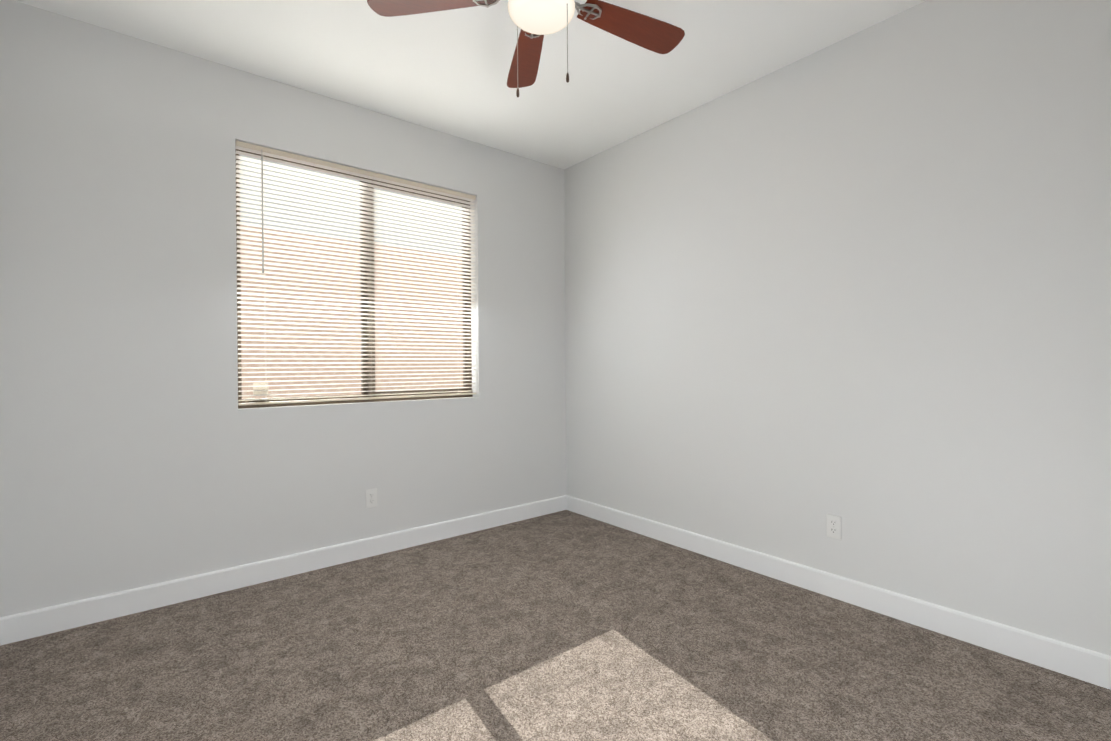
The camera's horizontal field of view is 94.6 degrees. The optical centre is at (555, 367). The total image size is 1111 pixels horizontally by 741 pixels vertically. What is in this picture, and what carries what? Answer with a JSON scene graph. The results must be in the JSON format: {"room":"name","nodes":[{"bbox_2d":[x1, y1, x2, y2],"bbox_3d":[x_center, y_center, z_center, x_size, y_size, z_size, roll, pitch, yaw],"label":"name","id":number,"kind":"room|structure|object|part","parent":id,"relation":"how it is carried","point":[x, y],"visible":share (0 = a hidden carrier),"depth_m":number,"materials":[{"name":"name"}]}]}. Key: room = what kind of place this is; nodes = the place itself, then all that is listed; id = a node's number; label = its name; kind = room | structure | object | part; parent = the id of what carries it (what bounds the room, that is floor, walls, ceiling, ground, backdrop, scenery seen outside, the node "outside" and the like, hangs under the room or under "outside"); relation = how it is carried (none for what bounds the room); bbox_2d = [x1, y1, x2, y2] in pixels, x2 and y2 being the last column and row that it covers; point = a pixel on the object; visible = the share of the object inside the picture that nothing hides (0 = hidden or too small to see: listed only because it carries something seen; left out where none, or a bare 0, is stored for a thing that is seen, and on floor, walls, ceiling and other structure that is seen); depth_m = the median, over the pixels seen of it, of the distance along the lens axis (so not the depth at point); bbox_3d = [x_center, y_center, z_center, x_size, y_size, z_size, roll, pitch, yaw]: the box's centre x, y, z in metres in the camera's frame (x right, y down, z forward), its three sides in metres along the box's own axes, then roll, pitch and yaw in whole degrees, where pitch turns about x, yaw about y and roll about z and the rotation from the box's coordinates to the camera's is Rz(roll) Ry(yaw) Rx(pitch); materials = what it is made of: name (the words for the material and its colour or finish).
{"room":"empty bedroom","nodes":[
{"label":"empty bedroom","id":0,"kind":"room"},
{"bbox_2d":[0,0,565,616],"bbox_3d":[-1.205,-0.214,3.212,3.165,2.740,0.180,-1,0,-39],"label":"wall","id":1,"kind":"structure","parent":0,"point":[138,448],"depth_m":2.57,"materials":[{"name":"paint"}]},
{"bbox_2d":[0,495,567,645],"bbox_3d":[-1.129,1.098,3.148,3.120,0.115,0.014,-1,0,-39],"label":"baseboard","id":2,"kind":"structure","parent":1,"relation":"attached to","point":[17,627],"depth_m":2.70,"materials":[{"name":"white paint"}]},
{"bbox_2d":[235,148,472,408],"bbox_3d":[-1.196,-0.500,3.269,1.463,1.430,0.086,-1,0,-39],"label":"window","id":3,"kind":"structure","parent":1,"relation":"in","point":[362,377],"depth_m":3.26,"materials":[{"name":"clear glass"}]},
{"bbox_2d":[253,383,267,394],"bbox_3d":[-1.653,0.118,2.878,0.075,0.070,0.002,-1,0,-39],"label":"window sticker","id":4,"kind":"object","parent":3,"relation":"attached to","point":[258,392],"visible":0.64,"depth_m":2.87,"materials":[{"name":"white paper"}]},
{"bbox_2d":[235,140,475,405],"bbox_3d":[-1.135,-0.509,3.194,1.451,1.409,0.034,-1,0,-39],"label":"window blind","id":5,"kind":"object","parent":1,"relation":"in","point":[312,160],"depth_m":3.10,"materials":[{"name":"beige plastic"}]},
{"bbox_2d":[261,149,263,272],"bbox_3d":[-1.596,-0.853,2.792,0.010,0.676,0.016,-1,0,-39],"label":"wand","id":6,"kind":"object","parent":5,"relation":"hanging from","point":[262,212],"visible":0.94,"depth_m":2.79,"materials":[{"name":"grey"}]},
{"bbox_2d":[263,180,266,402],"bbox_3d":[-1.587,-0.494,2.806,0.002,1.376,0.002,-1,0,-39],"label":"cord","id":7,"kind":"object","parent":5,"relation":"hanging from","point":[264,180],"depth_m":2.81,"materials":[{"name":"white fabric"}]},
{"bbox_3d":[-1.135,-0.506,3.194,1.451,1.358,0.028,-1,0,-39],"label":"window blind slats","id":8,"kind":"part","parent":5,"relation":"part of","materials":[{"name":"white plastic"}]},
{"bbox_2d":[368,211,371,371],"bbox_3d":[-1.141,-0.499,3.169,0.002,1.376,0.002,-1,0,-39],"label":"cord","id":9,"kind":"object","parent":5,"relation":"hanging from","point":[369,325],"depth_m":3.17,"materials":[{"name":"white fabric"}]},
{"bbox_2d":[457,239,460,390],"bbox_3d":[-0.663,-0.504,3.557,0.002,1.376,0.002,-1,0,-39],"label":"cord","id":10,"kind":"object","parent":5,"relation":"hanging from","point":[459,239],"depth_m":3.56,"materials":[{"name":"white fabric"}]},
{"bbox_2d":[366,488,376,507],"bbox_3d":[-1.130,0.801,3.151,0.070,0.114,0.008,-1,0,-39],"label":"outlet","id":11,"kind":"object","parent":1,"relation":"attached to","point":[371,498],"visible":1,"depth_m":3.15,"materials":[{"name":"white plastic"}]},
{"bbox_2d":[14,0,925,168],"bbox_3d":[-0.060,-1.645,1.785,3.525,0.120,3.840,-1,0,-39],"label":"ceiling","id":12,"kind":"structure","parent":0,"point":[446,71],"depth_m":2.60,"materials":[{"name":"white paint"}]},
{"bbox_2d":[367,0,684,96],"bbox_3d":[-0.016,-1.278,1.789,1.202,0.614,1.194,-1,0,-39],"label":"ceiling fan","id":13,"kind":"object","parent":12,"relation":"hanging from","point":[535,21],"visible":1,"depth_m":1.91,"materials":[{"name":"brown wood"}]},
{"bbox_3d":[-0.049,-1.240,1.798,0.236,0.047,0.236,-1,0,-39],"label":"globe","id":14,"kind":"part","parent":13,"relation":"part of","materials":[{"name":"white glass"}]},
{"bbox_2d":[0,510,1110,740],"bbox_3d":[-0.041,1.205,1.799,3.525,0.100,3.840,-1,0,-39],"label":"floor","id":15,"kind":"structure","parent":0,"point":[566,626],"depth_m":2.00,"materials":[{"name":"carpet"}]},
{"bbox_2d":[564,0,1110,655],"bbox_3d":[1.247,-0.230,2.847,0.180,2.740,3.840,-1,0,-39],"label":"wall","id":16,"kind":"structure","parent":0,"point":[860,284],"depth_m":2.37,"materials":[{"name":"paint"}]},
{"bbox_2d":[826,514,840,539],"bbox_3d":[1.381,0.789,2.547,0.008,0.114,0.070,-1,0,-39],"label":"outlet","id":17,"kind":"object","parent":16,"relation":"attached to","point":[833,526],"visible":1,"depth_m":2.54,"materials":[{"name":"white plastic"}]},
{"bbox_2d":[564,495,1110,689],"bbox_3d":[1.181,1.084,2.792,0.014,0.115,3.480,-1,0,-39],"label":"baseboard","id":18,"kind":"structure","parent":16,"relation":"attached to","point":[1081,663],"depth_m":2.35,"materials":[{"name":"white paint"}]},
{"bbox_3d":[-1.722,1.222,4.620,15.000,0.100,2.660,-1,0,-39],"label":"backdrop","id":19,"kind":"structure","parent":0,"visible":0},
{"bbox_2d":[240,225,462,398],"bbox_3d":[-2.482,-0.112,5.537,15.000,2.530,0.280,-1,0,-39],"label":"building","id":20,"kind":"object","parent":19,"relation":"on","point":[326,352],"depth_m":5.52,"materials":[{"name":"paint"}]}
]}

